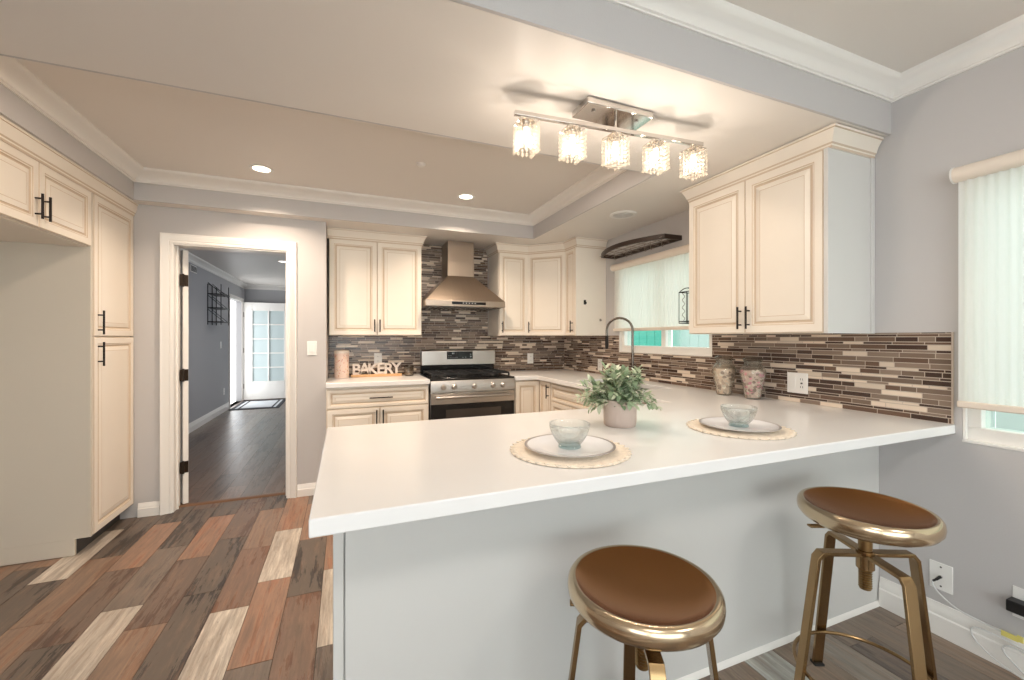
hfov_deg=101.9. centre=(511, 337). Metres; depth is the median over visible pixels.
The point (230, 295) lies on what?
trim
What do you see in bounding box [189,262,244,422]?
wall
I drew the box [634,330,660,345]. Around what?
fence
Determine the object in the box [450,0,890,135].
beam
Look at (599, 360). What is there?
wall outlet
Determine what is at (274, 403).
door mat
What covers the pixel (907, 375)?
wall tiles
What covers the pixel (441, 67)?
ceiling
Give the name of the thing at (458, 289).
range hood
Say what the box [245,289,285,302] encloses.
wall
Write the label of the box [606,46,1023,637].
wall
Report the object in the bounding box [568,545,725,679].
bar stool
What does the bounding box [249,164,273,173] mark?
recessed light
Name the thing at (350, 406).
base cabinet
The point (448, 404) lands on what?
oven
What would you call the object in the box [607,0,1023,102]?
trim
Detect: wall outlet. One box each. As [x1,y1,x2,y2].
[374,353,381,364]
[527,353,532,363]
[598,359,601,370]
[787,372,807,393]
[1012,585,1023,619]
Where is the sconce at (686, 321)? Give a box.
[679,287,688,323]
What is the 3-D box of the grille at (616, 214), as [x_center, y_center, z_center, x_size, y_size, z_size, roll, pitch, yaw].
[0.881,-0.975,3.292,0.156,0.008,0.156,0,0,-22]
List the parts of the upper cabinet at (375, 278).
door, crown moulding, door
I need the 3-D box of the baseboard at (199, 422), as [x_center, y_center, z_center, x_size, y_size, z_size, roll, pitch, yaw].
[-4.281,1.245,5.306,0.015,0.130,5.080,0,0,-22]
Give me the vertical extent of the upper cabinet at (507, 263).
0.953 m
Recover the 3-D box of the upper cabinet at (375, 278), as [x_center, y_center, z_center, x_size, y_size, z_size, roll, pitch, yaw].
[-1.292,-0.501,3.994,0.878,0.953,0.382,0,0,-22]
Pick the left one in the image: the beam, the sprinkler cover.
the sprinkler cover
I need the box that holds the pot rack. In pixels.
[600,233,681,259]
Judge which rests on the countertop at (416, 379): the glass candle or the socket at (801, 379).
the glass candle
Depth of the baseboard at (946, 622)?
1.76 m
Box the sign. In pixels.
[351,362,401,376]
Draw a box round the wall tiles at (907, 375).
[564,332,950,423]
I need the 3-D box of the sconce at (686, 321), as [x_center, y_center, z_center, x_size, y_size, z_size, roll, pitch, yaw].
[1.254,-0.226,2.840,0.160,0.254,0.140,0,0,-22]
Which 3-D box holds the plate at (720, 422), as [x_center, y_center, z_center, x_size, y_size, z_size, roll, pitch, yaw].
[0.931,0.359,1.705,0.299,0.016,0.299,0,0,-22]
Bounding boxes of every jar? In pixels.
[713,355,734,393]
[741,356,764,398]
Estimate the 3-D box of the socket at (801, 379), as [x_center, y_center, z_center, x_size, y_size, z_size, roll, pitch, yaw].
[1.659,0.260,2.377,0.003,0.070,0.028,0,0,-22]
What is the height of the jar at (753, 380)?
0.261 m
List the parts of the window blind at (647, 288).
head rail, rail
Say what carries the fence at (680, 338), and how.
on the ground
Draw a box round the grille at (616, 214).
[613,212,632,217]
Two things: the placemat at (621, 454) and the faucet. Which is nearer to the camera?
the placemat at (621, 454)
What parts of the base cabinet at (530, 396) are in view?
door, door, handle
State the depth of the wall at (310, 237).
3.23 m
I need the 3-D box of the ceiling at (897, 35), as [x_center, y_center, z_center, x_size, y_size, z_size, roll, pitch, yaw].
[0.701,-1.270,-1.289,4.540,0.100,5.285,0,0,-22]
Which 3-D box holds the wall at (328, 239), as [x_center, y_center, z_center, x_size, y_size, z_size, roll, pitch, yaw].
[-0.597,0.155,4.556,2.590,2.310,0.140,0,0,-22]
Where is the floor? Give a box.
[0,398,1022,679]
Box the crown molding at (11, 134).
[0,115,138,215]
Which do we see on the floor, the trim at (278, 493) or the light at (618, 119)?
the trim at (278, 493)
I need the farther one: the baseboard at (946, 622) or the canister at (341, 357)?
the canister at (341, 357)
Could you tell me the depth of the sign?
4.02 m
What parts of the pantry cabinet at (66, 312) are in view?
panel, handle, handle, door, door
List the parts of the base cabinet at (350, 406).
door, drawer, handle, door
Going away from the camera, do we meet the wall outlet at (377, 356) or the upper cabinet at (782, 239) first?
the upper cabinet at (782, 239)
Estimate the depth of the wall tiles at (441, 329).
4.42 m
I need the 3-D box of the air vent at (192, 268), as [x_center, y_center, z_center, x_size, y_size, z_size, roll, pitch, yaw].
[-4.502,-0.975,5.864,0.019,0.100,0.260,0,0,-22]
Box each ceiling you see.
[0,0,887,285]
[15,58,600,213]
[725,0,1023,72]
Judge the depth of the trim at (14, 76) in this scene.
3.04 m
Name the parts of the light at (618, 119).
lamp shade, bulb, bulb, lamp shade, bulb, stem, lamp shade, lamp shade, bulb, bulb, lamp shade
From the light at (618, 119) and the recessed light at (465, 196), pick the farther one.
the recessed light at (465, 196)
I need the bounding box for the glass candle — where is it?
[404,369,413,375]
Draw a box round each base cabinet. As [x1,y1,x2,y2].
[326,384,428,430]
[333,446,879,679]
[513,380,552,413]
[551,383,645,410]
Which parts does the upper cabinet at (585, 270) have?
door, crown moulding, panel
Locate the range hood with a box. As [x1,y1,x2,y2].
[422,241,504,310]
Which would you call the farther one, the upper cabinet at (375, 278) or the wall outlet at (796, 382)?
the upper cabinet at (375, 278)
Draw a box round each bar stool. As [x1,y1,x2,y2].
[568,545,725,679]
[792,486,946,679]
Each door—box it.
[180,250,188,503]
[243,302,285,399]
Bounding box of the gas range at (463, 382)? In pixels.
[420,349,514,419]
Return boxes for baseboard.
[137,482,315,517]
[189,402,228,432]
[879,576,1023,677]
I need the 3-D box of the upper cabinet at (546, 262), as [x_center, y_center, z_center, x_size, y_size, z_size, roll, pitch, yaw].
[0.444,-0.501,4.541,0.668,0.953,0.663,0,0,-22]
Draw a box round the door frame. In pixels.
[160,232,296,514]
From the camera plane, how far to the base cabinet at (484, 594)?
1.39 m
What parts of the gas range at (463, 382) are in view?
control panel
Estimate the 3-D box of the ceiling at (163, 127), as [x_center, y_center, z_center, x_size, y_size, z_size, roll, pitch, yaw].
[-0.911,-1.230,2.716,3.175,0.080,1.790,0,0,-22]
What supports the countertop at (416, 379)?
on the base cabinet at (350, 406)
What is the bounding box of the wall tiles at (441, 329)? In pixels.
[328,244,563,376]
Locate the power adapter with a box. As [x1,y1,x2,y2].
[1006,597,1023,616]
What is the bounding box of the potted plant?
[574,361,661,427]
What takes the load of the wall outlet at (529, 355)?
attached to the wall tiles at (441, 329)
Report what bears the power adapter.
attached to the wall outlet at (1017, 592)
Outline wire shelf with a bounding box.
[207,282,229,325]
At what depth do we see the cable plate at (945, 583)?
1.82 m
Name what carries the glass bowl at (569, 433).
on the plate at (591, 446)
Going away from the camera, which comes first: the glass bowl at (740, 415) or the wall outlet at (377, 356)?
the glass bowl at (740, 415)
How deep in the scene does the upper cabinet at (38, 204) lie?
2.13 m
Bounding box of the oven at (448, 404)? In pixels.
[430,390,513,419]
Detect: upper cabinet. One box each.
[0,140,90,246]
[327,227,426,335]
[485,242,527,335]
[527,242,566,335]
[563,237,607,335]
[680,123,883,333]
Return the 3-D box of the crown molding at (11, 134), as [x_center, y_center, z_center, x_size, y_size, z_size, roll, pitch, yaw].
[-2.478,-0.933,2.343,0.044,0.090,1.477,0,0,-22]
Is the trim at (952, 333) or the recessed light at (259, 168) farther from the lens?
the recessed light at (259, 168)
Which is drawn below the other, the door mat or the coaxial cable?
the coaxial cable
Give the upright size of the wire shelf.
0.664 m
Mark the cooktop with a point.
(475, 376)
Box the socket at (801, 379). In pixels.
[799,377,803,389]
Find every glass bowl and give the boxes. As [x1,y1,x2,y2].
[549,419,589,448]
[720,404,757,427]
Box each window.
[619,330,712,356]
[962,408,1023,451]
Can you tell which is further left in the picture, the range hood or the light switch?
the light switch
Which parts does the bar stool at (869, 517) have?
lock lever, leg, leg, screw post, seat, leg, leg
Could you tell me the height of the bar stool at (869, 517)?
0.733 m
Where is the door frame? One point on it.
(170, 243)
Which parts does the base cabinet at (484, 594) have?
corner trim, trim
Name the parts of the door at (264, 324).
pane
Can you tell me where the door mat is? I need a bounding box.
[229,399,285,410]
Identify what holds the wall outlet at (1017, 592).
attached to the wall at (975, 114)
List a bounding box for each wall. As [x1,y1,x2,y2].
[120,204,327,518]
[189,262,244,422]
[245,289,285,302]
[328,239,419,374]
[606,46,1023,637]
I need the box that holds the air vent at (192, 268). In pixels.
[189,264,196,273]
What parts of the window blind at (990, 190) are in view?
head rail, rail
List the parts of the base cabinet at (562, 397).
door, drawer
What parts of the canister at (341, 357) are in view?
lid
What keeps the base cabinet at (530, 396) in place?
on the floor
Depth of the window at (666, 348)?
3.46 m
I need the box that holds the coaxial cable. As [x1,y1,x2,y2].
[931,576,1023,679]
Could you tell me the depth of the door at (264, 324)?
8.85 m
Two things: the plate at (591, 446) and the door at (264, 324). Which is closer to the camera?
the plate at (591, 446)
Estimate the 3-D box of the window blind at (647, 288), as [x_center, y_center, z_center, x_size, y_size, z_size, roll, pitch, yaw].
[1.193,-0.386,3.481,0.069,0.647,1.156,0,0,-22]
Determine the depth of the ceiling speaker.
3.27 m
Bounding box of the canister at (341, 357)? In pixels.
[334,350,348,377]
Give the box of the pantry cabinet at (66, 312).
[0,192,132,565]
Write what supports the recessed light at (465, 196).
in the ceiling at (163, 127)
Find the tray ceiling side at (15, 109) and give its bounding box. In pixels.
[0,54,655,238]
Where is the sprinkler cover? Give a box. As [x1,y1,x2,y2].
[416,162,425,166]
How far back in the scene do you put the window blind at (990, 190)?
1.66 m
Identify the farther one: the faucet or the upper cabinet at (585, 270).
the upper cabinet at (585, 270)
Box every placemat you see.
[509,438,631,468]
[686,418,796,439]
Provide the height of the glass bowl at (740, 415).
0.081 m
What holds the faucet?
on the countertop at (370, 476)
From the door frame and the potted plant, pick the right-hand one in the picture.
the potted plant
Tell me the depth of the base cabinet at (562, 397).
3.65 m
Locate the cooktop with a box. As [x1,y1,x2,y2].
[420,373,513,380]
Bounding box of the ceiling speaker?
[609,210,636,218]
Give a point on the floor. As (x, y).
(239, 589)
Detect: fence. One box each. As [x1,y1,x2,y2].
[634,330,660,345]
[672,330,1023,431]
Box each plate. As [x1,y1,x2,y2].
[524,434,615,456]
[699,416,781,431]
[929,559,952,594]
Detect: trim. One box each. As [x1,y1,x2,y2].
[0,55,626,225]
[179,492,285,507]
[180,248,285,290]
[229,294,243,408]
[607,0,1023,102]
[951,332,953,423]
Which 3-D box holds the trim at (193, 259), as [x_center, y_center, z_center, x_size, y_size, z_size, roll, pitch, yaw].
[-3.053,-1.095,6.522,3.200,0.090,6.420,0,0,-22]
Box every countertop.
[309,369,954,537]
[326,374,429,387]
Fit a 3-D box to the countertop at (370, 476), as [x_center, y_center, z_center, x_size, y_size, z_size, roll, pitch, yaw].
[0.106,0.393,2.912,2.510,0.040,3.434,0,0,-22]
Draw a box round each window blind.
[610,244,688,330]
[949,149,1023,414]
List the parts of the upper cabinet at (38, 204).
door, handle, handle, door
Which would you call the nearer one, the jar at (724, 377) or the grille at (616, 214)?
the jar at (724, 377)
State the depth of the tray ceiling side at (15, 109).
3.07 m
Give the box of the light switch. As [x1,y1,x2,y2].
[307,341,316,354]
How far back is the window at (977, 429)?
1.73 m
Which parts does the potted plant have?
pot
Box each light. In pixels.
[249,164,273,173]
[457,193,474,199]
[512,96,706,174]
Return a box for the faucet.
[605,317,636,379]
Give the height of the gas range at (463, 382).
1.190 m
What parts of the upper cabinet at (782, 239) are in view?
door, handle, handle, crown moulding, door, panel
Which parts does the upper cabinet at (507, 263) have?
crown moulding, door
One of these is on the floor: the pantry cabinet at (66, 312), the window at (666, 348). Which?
the pantry cabinet at (66, 312)

